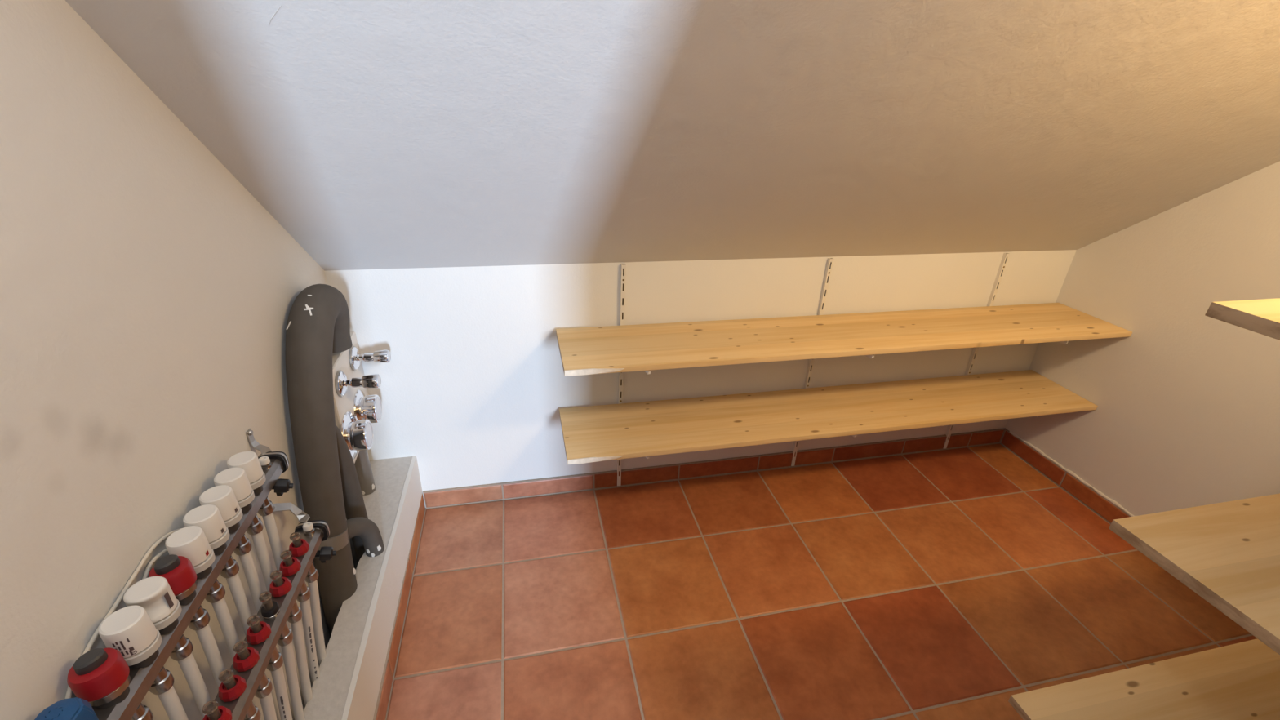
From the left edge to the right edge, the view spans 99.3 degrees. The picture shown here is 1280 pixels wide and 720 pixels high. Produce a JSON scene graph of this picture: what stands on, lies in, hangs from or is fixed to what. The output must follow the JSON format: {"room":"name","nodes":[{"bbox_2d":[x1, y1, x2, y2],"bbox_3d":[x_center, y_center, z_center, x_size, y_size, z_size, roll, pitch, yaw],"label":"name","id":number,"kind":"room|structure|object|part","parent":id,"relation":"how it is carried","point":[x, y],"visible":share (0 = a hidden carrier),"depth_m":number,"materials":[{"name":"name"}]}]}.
{"room":"storage room","nodes":[
{"label":"storage room","id":0,"kind":"room"},
{"bbox_2d":[0,0,346,719],"bbox_3d":[-0.740,-0.066,0.622,0.100,2.532,1.850,-4,27,-12],"label":"wall","id":1,"kind":"structure","parent":0,"point":[148,296],"depth_m":0.72,"materials":[{"name":"paint"}]},
{"bbox_2d":[64,528,181,698],"bbox_3d":[-0.681,0.335,0.732,0.012,0.083,0.306,-3,27,-11],"label":"cable","id":2,"kind":"object","parent":1,"relation":"attached to","point":[68,693],"visible":0.66,"depth_m":0.72,"materials":[{"name":"white plastic"}]},
{"bbox_2d":[142,548,168,579],"bbox_3d":[-0.683,0.325,0.752,0.014,0.056,0.208,-3,27,-10],"label":"cable","id":3,"kind":"object","parent":1,"relation":"attached to","point":[151,562],"visible":0.22,"depth_m":0.77,"materials":[{"name":"white plastic"}]},
{"bbox_2d":[245,428,288,472],"bbox_3d":[-0.736,0.180,1.080,0.065,0.086,0.044,-4,27,-12],"label":"clamp","id":4,"kind":"object","parent":1,"relation":"attached to","point":[265,451],"visible":0.63,"depth_m":1.07,"materials":[{"name":"silver metal"}]},
{"bbox_2d":[34,456,293,719],"bbox_3d":[-0.619,0.404,0.643,0.059,0.134,1.004,-3,27,-11],"label":"upper manifold","id":5,"kind":"object","parent":4,"relation":"attached to","point":[154,677],"depth_m":0.76,"materials":[{"name":"metal"}]},
{"bbox_3d":[-0.611,0.396,0.580,0.048,0.062,0.048,-4,27,-12],"label":"blue valve cap","id":6,"kind":"part","parent":5,"relation":"part of","materials":[{"name":"blue plastic"}]},
{"bbox_2d":[66,647,130,708],"bbox_3d":[-0.632,0.373,0.638,0.047,0.075,0.047,17,30,28],"label":"handwheel","id":7,"kind":"object","parent":5,"relation":"on","point":[100,677],"visible":0.98,"depth_m":0.62,"materials":[{"name":"plastic"}]},
{"bbox_2d":[98,605,161,668],"bbox_3d":[-0.636,0.351,0.682,0.047,0.075,0.047,-4,27,-12],"label":"valve actuator","id":8,"kind":"object","parent":5,"relation":"on","point":[130,630],"visible":0.92,"depth_m":0.67,"materials":[{"name":"plastic"}]},
{"bbox_2d":[123,576,182,635],"bbox_3d":[-0.645,0.330,0.724,0.047,0.075,0.047,-4,27,-12],"label":"valve actuator","id":9,"kind":"object","parent":5,"relation":"on","point":[154,594],"visible":0.83,"depth_m":0.71,"materials":[{"name":"plastic"}]},
{"bbox_2d":[148,554,197,605],"bbox_3d":[-0.654,0.309,0.764,0.047,0.075,0.047,17,30,28],"label":"handwheel","id":10,"kind":"object","parent":5,"relation":"on","point":[179,571],"visible":0.8,"depth_m":0.75,"materials":[{"name":"plastic"}]},
{"bbox_2d":[157,685,188,719],"bbox_3d":[-0.660,0.777,0.891,0.042,0.771,0.017,-7,28,-18],"label":"pipe","id":11,"kind":"object","parent":5,"relation":"attached to","point":[170,700],"visible":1,"depth_m":0.74,"materials":[{"name":"white plastic"}]},
{"bbox_2d":[164,525,215,578],"bbox_3d":[-0.663,0.288,0.805,0.047,0.075,0.047,-4,27,-12],"label":"valve actuator","id":12,"kind":"object","parent":5,"relation":"on","point":[191,542],"visible":0.77,"depth_m":0.79,"materials":[{"name":"plastic"}]},
{"bbox_2d":[177,653,211,718],"bbox_3d":[-0.668,0.755,0.933,0.038,0.771,0.017,-9,29,-22],"label":"pipe","id":13,"kind":"object","parent":5,"relation":"attached to","point":[188,666],"visible":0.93,"depth_m":0.79,"materials":[{"name":"white plastic"}]},
{"bbox_2d":[182,504,229,555],"bbox_3d":[-0.672,0.267,0.847,0.047,0.075,0.047,-4,27,-12],"label":"valve actuator","id":14,"kind":"object","parent":5,"relation":"on","point":[208,517],"visible":0.7,"depth_m":0.83,"materials":[{"name":"plastic"}]},
{"bbox_2d":[195,623,226,688],"bbox_3d":[-0.679,0.734,0.975,0.042,0.771,0.017,-8,28,-20],"label":"pipe","id":15,"kind":"object","parent":5,"relation":"attached to","point":[206,637],"visible":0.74,"depth_m":0.83,"materials":[{"name":"white plastic"}]},
{"bbox_2d":[199,484,243,533],"bbox_3d":[-0.681,0.246,0.888,0.047,0.075,0.047,-4,27,-12],"label":"valve actuator","id":16,"kind":"object","parent":5,"relation":"on","point":[223,496],"visible":0.75,"depth_m":0.88,"materials":[{"name":"plastic"}]},
{"bbox_2d":[213,467,254,513],"bbox_3d":[-0.690,0.226,0.929,0.047,0.075,0.047,-4,27,-12],"label":"valve actuator","id":17,"kind":"object","parent":5,"relation":"on","point":[237,478],"visible":0.67,"depth_m":0.92,"materials":[{"name":"plastic"}]},
{"bbox_2d":[211,597,264,719],"bbox_3d":[-0.689,0.712,1.018,0.043,0.771,0.018,-4,27,-12],"label":"pipe","id":18,"kind":"object","parent":5,"relation":"attached to","point":[220,608],"visible":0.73,"depth_m":0.88,"materials":[{"name":"white plastic"}]},
{"bbox_2d":[226,451,266,495],"bbox_3d":[-0.699,0.205,0.970,0.047,0.075,0.047,-4,27,-12],"label":"valve actuator","id":19,"kind":"object","parent":5,"relation":"on","point":[249,461],"visible":0.73,"depth_m":0.96,"materials":[{"name":"plastic"}]},
{"bbox_2d":[226,573,280,719],"bbox_3d":[-0.697,0.691,1.060,0.041,0.771,0.018,-4,27,-12],"label":"pipe","id":20,"kind":"object","parent":5,"relation":"attached to","point":[234,583],"visible":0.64,"depth_m":0.92,"materials":[{"name":"white plastic"}]},
{"bbox_2d":[258,456,271,469],"bbox_3d":[-0.719,0.199,1.044,0.020,0.026,0.020,-4,27,-12],"label":"vent","id":21,"kind":"object","parent":5,"relation":"attached to","point":[265,463],"depth_m":1.04,"materials":[{"name":"white plastic"}]},
{"bbox_2d":[239,551,294,719],"bbox_3d":[-0.710,0.669,1.101,0.047,0.772,0.018,-4,27,-12],"label":"pipe","id":22,"kind":"object","parent":5,"relation":"attached to","point":[246,560],"visible":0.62,"depth_m":0.96,"materials":[{"name":"white plastic"}]},
{"bbox_2d":[251,531,305,708],"bbox_3d":[-0.718,0.648,1.143,0.046,0.772,0.017,-7,28,-17],"label":"pipe","id":23,"kind":"object","parent":5,"relation":"attached to","point":[259,541],"visible":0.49,"depth_m":1.00,"materials":[{"name":"white plastic"}]},
{"bbox_2d":[262,512,312,687],"bbox_3d":[-0.728,0.627,1.186,0.046,0.772,0.017,-6,28,-16],"label":"pipe","id":24,"kind":"object","parent":5,"relation":"attached to","point":[268,520],"visible":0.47,"depth_m":1.04,"materials":[{"name":"white plastic"}]},
{"bbox_2d":[272,502,329,541],"bbox_3d":[-0.713,0.340,1.141,0.128,0.066,0.054,16,30,25],"label":"clamp","id":25,"kind":"object","parent":1,"relation":"attached to","point":[300,515],"visible":0.62,"depth_m":1.14,"materials":[{"name":"silver metal"}]},
{"bbox_2d":[201,521,336,719],"bbox_3d":[-0.580,0.571,0.719,0.062,0.124,0.970,-3,27,-11],"label":"lower manifold","id":26,"kind":"object","parent":25,"relation":"attached to","point":[246,678],"visible":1,"depth_m":0.92,"materials":[{"name":"metal"}]},
{"bbox_3d":[-0.601,0.497,0.766,0.018,0.034,0.018,-3,27,-11],"label":"sight glass","id":27,"kind":"part","parent":26,"relation":"part of","materials":[{"name":"beige"}]},
{"bbox_3d":[-0.610,0.476,0.806,0.018,0.034,0.018,-3,27,-11],"label":"sight glass","id":28,"kind":"part","parent":26,"relation":"part of","materials":[{"name":"beige"}]},
{"bbox_3d":[-0.619,0.455,0.847,0.018,0.034,0.018,-3,27,-11],"label":"sight glass","id":29,"kind":"part","parent":26,"relation":"part of","materials":[{"name":"beige"}]},
{"bbox_3d":[-0.628,0.434,0.888,0.018,0.034,0.018,-3,27,-11],"label":"sight glass","id":30,"kind":"part","parent":26,"relation":"part of","materials":[{"name":"beige"}]},
{"bbox_3d":[-0.637,0.413,0.929,0.018,0.034,0.018,-3,27,-11],"label":"sight glass","id":31,"kind":"part","parent":26,"relation":"part of","materials":[{"name":"beige"}]},
{"bbox_2d":[259,693,276,719],"bbox_3d":[-0.666,0.804,1.031,0.089,0.598,0.018,6,27,7],"label":"pipe","id":32,"kind":"object","parent":26,"relation":"attached to","point":[267,702],"visible":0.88,"depth_m":0.91,"materials":[{"name":"grey plastic"}]},
{"bbox_3d":[-0.646,0.393,0.970,0.018,0.034,0.018,-3,27,-11],"label":"sight glass","id":33,"kind":"part","parent":26,"relation":"part of","materials":[{"name":"beige"}]},
{"bbox_2d":[271,666,292,719],"bbox_3d":[-0.674,0.783,1.072,0.087,0.598,0.018,6,27,7],"label":"pipe","id":34,"kind":"object","parent":26,"relation":"attached to","point":[277,676],"visible":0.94,"depth_m":0.97,"materials":[{"name":"grey plastic"}]},
{"bbox_3d":[-0.655,0.372,1.011,0.018,0.034,0.018,-3,27,-11],"label":"sight glass","id":35,"kind":"part","parent":26,"relation":"part of","materials":[{"name":"beige"}]},
{"bbox_2d":[280,642,305,719],"bbox_3d":[-0.685,0.763,1.113,0.091,0.598,0.018,5,27,6],"label":"pipe","id":36,"kind":"object","parent":26,"relation":"attached to","point":[287,651],"visible":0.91,"depth_m":1.03,"materials":[{"name":"white plastic"}]},
{"bbox_3d":[-0.664,0.351,1.052,0.018,0.034,0.018,-3,27,-11],"label":"sight glass","id":37,"kind":"part","parent":26,"relation":"part of","materials":[{"name":"beige"}]},
{"bbox_2d":[290,619,312,706],"bbox_3d":[-0.695,0.742,1.154,0.092,0.598,0.018,5,27,6],"label":"pipe","id":38,"kind":"object","parent":26,"relation":"attached to","point":[296,628],"visible":0.8,"depth_m":1.07,"materials":[{"name":"white plastic"}]},
{"bbox_2d":[302,521,315,536],"bbox_3d":[-0.674,0.344,1.106,0.020,0.026,0.020,-4,27,-12],"label":"vent","id":39,"kind":"object","parent":26,"relation":"attached to","point":[308,530],"depth_m":1.10,"materials":[{"name":"white plastic"}]},
{"bbox_2d":[299,599,319,683],"bbox_3d":[-0.704,0.721,1.195,0.092,0.598,0.018,5,27,6],"label":"pipe","id":40,"kind":"object","parent":26,"relation":"attached to","point":[305,607],"visible":0.67,"depth_m":1.11,"materials":[{"name":"grey plastic"}]},
{"bbox_2d":[307,580,326,666],"bbox_3d":[-0.713,0.700,1.236,0.093,0.598,0.018,5,27,5],"label":"pipe","id":41,"kind":"object","parent":26,"relation":"attached to","point":[314,597],"visible":0.62,"depth_m":1.15,"materials":[{"name":"white plastic"}]},
{"bbox_2d":[285,284,384,636],"bbox_3d":[-0.775,0.337,1.462,0.128,1.043,0.496,-4,27,-12],"label":"insulated pipe","id":42,"kind":"object","parent":1,"relation":"attached to","point":[318,325],"visible":0.9,"depth_m":1.27,"materials":[{"name":"grey plastic"}]},
{"bbox_2d":[332,331,368,462],"bbox_3d":[-0.858,0.114,1.583,0.046,0.304,0.285,-4,27,-12],"label":"trim","id":43,"kind":"structure","parent":1,"relation":"attached to","point":[340,361],"depth_m":1.52,"materials":[{"name":"white paint"}]},
{"bbox_2d":[340,411,373,459],"bbox_3d":[-0.786,0.212,1.527,0.058,0.140,0.140,-4,27,-12],"label":"shower valve","id":44,"kind":"object","parent":1,"relation":"attached to","point":[357,435],"visible":0.94,"depth_m":1.50,"materials":[{"name":"silver metal"}]},
{"bbox_3d":[-0.779,0.211,1.530,0.032,0.086,0.085,-4,27,-12],"label":"knob","id":45,"kind":"part","parent":44,"relation":"part of","materials":[{"name":"silver metal"}]},
{"bbox_2d":[335,370,381,396],"bbox_3d":[-0.764,0.061,1.483,0.103,0.072,0.072,-4,27,-12],"label":"valve","id":46,"kind":"object","parent":1,"relation":"attached to","point":[342,382],"visible":1,"depth_m":1.47,"materials":[{"name":"metal"}]},
{"bbox_3d":[-0.777,0.061,1.481,0.048,0.027,0.027,-4,27,-12],"label":"stem","id":47,"kind":"part","parent":46,"relation":"part of","materials":[{"name":"silver metal"}]},
{"bbox_3d":[-0.737,0.059,1.489,0.041,0.043,0.039,-4,27,-12],"label":"handle","id":48,"kind":"part","parent":46,"relation":"part of","materials":[{"name":"silver metal"}]},
{"bbox_2d":[303,455,425,719],"bbox_3d":[-0.667,0.888,1.183,0.154,0.370,1.750,-4,27,-12],"label":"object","id":49,"kind":"structure","parent":1,"relation":"attached to","point":[347,687],"depth_m":1.36,"materials":[{"name":"concrete"}]},
{"bbox_2d":[354,450,375,495],"bbox_3d":[-0.857,0.337,1.679,0.052,0.201,0.054,-4,27,-12],"label":"pipe stub","id":50,"kind":"object","parent":49,"relation":"on","point":[362,465],"visible":0.56,"depth_m":1.67,"materials":[{"name":"grey plastic"}]},
{"bbox_2d":[373,494,425,719],"bbox_3d":[-0.600,0.893,1.200,0.020,0.076,1.746,-4,27,-12],"label":"baseboard","id":51,"kind":"structure","parent":49,"relation":"attached to","point":[382,702],"depth_m":1.49,"materials":[{"name":"tile"}]},
{"bbox_2d":[352,389,382,422],"bbox_3d":[-0.815,0.149,1.640,0.058,0.124,0.124,-4,27,-12],"label":"shower valve","id":52,"kind":"object","parent":1,"relation":"attached to","point":[369,407],"visible":0.82,"depth_m":1.61,"materials":[{"name":"silver metal"}]},
{"bbox_3d":[-0.807,0.148,1.643,0.032,0.086,0.085,-4,27,-12],"label":"knob","id":53,"kind":"part","parent":52,"relation":"part of","materials":[{"name":"silver metal"}]},
{"bbox_2d":[65,0,1279,271],"bbox_3d":[0.608,-0.638,0.720,2.846,1.699,1.950,-4,27,-12],"label":"ceiling","id":54,"kind":"structure","parent":0,"point":[377,134],"depth_m":1.07,"materials":[{"name":"paint"}]},
{"bbox_2d":[324,249,1076,505],"bbox_3d":[0.364,0.092,2.094,2.846,1.015,0.100,-4,27,-12],"label":"wall","id":55,"kind":"structure","parent":0,"point":[474,386],"depth_m":1.87,"materials":[{"name":"white paint"}]},
{"bbox_2d":[349,346,391,370],"bbox_3d":[-0.796,-0.008,1.612,0.103,0.072,0.072,-4,27,-12],"label":"valve","id":56,"kind":"object","parent":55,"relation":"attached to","point":[381,356],"visible":1,"depth_m":1.60,"materials":[{"name":"metal"}]},
{"bbox_3d":[-0.809,-0.007,1.609,0.048,0.027,0.027,-4,27,-12],"label":"stem","id":57,"kind":"part","parent":56,"relation":"part of","materials":[{"name":"silver metal"}]},
{"bbox_3d":[-0.769,-0.010,1.617,0.041,0.043,0.039,-4,27,-12],"label":"handle","id":58,"kind":"part","parent":56,"relation":"part of","materials":[{"name":"silver metal"}]},
{"bbox_2d":[617,263,626,485],"bbox_3d":[-0.068,0.091,1.921,0.015,0.884,0.014,-4,27,-12],"label":"upright","id":59,"kind":"object","parent":55,"relation":"attached to","point":[623,267],"visible":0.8,"depth_m":1.80,"materials":[{"name":"white paint"}]},
{"bbox_2d":[422,428,1006,508],"bbox_3d":[0.438,0.423,2.223,2.490,0.077,0.020,-4,27,-12],"label":"baseboard","id":60,"kind":"structure","parent":55,"relation":"attached to","point":[460,495],"depth_m":2.17,"materials":[{"name":"tile"}]},
{"bbox_2d":[791,257,833,466],"bbox_3d":[0.647,0.044,2.073,0.016,0.884,0.014,-4,27,-12],"label":"upright","id":61,"kind":"object","parent":55,"relation":"attached to","point":[829,263],"visible":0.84,"depth_m":1.96,"materials":[{"name":"white paint"}]},
{"bbox_2d":[559,369,1097,464],"bbox_3d":[0.724,0.180,1.982,1.998,0.019,0.301,-4,27,-12],"label":"shelf board","id":62,"kind":"object","parent":61,"relation":"attached to","point":[602,433],"visible":1,"depth_m":1.93,"materials":[{"name":"brown wood"}]},
{"bbox_2d":[555,302,1132,376],"bbox_3d":[0.734,-0.092,1.847,2.000,0.019,0.299,-4,27,-12],"label":"shelf board","id":63,"kind":"object","parent":61,"relation":"attached to","point":[657,346],"visible":1,"depth_m":1.79,"materials":[{"name":"brown wood"}]},
{"bbox_2d":[864,354,874,358],"bbox_3d":[0.698,-0.062,1.859,0.012,0.047,0.290,-6,28,-16],"label":"shelf bracket","id":64,"kind":"object","parent":61,"relation":"attached to","point":[872,356],"visible":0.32,"depth_m":1.74,"materials":[{"name":"white metal"}]},
{"bbox_2d":[942,253,1009,448],"bbox_3d":[1.361,-0.003,2.225,0.016,0.884,0.014,-5,27,-11],"label":"upright","id":65,"kind":"object","parent":55,"relation":"attached to","point":[1006,255],"visible":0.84,"depth_m":2.11,"materials":[{"name":"white paint"}]},
{"bbox_2d":[1057,341,1068,343],"bbox_3d":[1.427,-0.111,2.017,0.013,0.047,0.290,-10,29,-23],"label":"shelf bracket","id":66,"kind":"object","parent":65,"relation":"attached to","point":[1062,342],"visible":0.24,"depth_m":1.90,"materials":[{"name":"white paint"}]},
{"bbox_2d":[385,443,1256,719],"bbox_3d":[0.665,0.894,1.514,2.602,0.120,1.950,-4,27,-12],"label":"floor","id":67,"kind":"structure","parent":0,"point":[954,584],"depth_m":1.68,"materials":[{"name":"tile"}]},
{"bbox_2d":[1004,160,1279,515],"bbox_3d":[1.940,-0.242,1.191,0.100,2.532,1.850,-4,27,-12],"label":"wall","id":68,"kind":"structure","parent":0,"point":[1187,414],"depth_m":1.80,"materials":[{"name":"paint"}]},
{"bbox_2d":[1000,429,1134,524],"bbox_3d":[1.841,0.726,1.715,0.020,0.089,1.746,-4,27,-12],"label":"baseboard","id":69,"kind":"structure","parent":68,"relation":"attached to","point":[1106,508],"depth_m":2.19,"materials":[{"name":"tile"}]},
{"bbox_2d":[1008,638,1279,719],"bbox_3d":[1.397,0.788,0.979,1.179,0.020,0.596,-4,27,-12],"label":"shelf board","id":70,"kind":"object","parent":68,"relation":"attached to","point":[1241,681],"visible":1,"depth_m":1.13,"materials":[{"name":"brown wood"}]},
{"bbox_2d":[1108,493,1279,654],"bbox_3d":[1.421,0.370,0.774,1.163,0.020,0.598,-4,27,-12],"label":"shelf board","id":71,"kind":"object","parent":68,"relation":"attached to","point":[1228,553],"visible":1,"depth_m":0.85,"materials":[{"name":"brown wood"}]},
{"bbox_2d":[1204,297,1279,340],"bbox_3d":[1.415,0.025,0.596,1.204,0.020,0.598,-4,27,-12],"label":"shelf board","id":72,"kind":"object","parent":68,"relation":"attached to","point":[1262,317],"visible":1,"depth_m":0.70,"materials":[{"name":"brown wood"}]}
]}

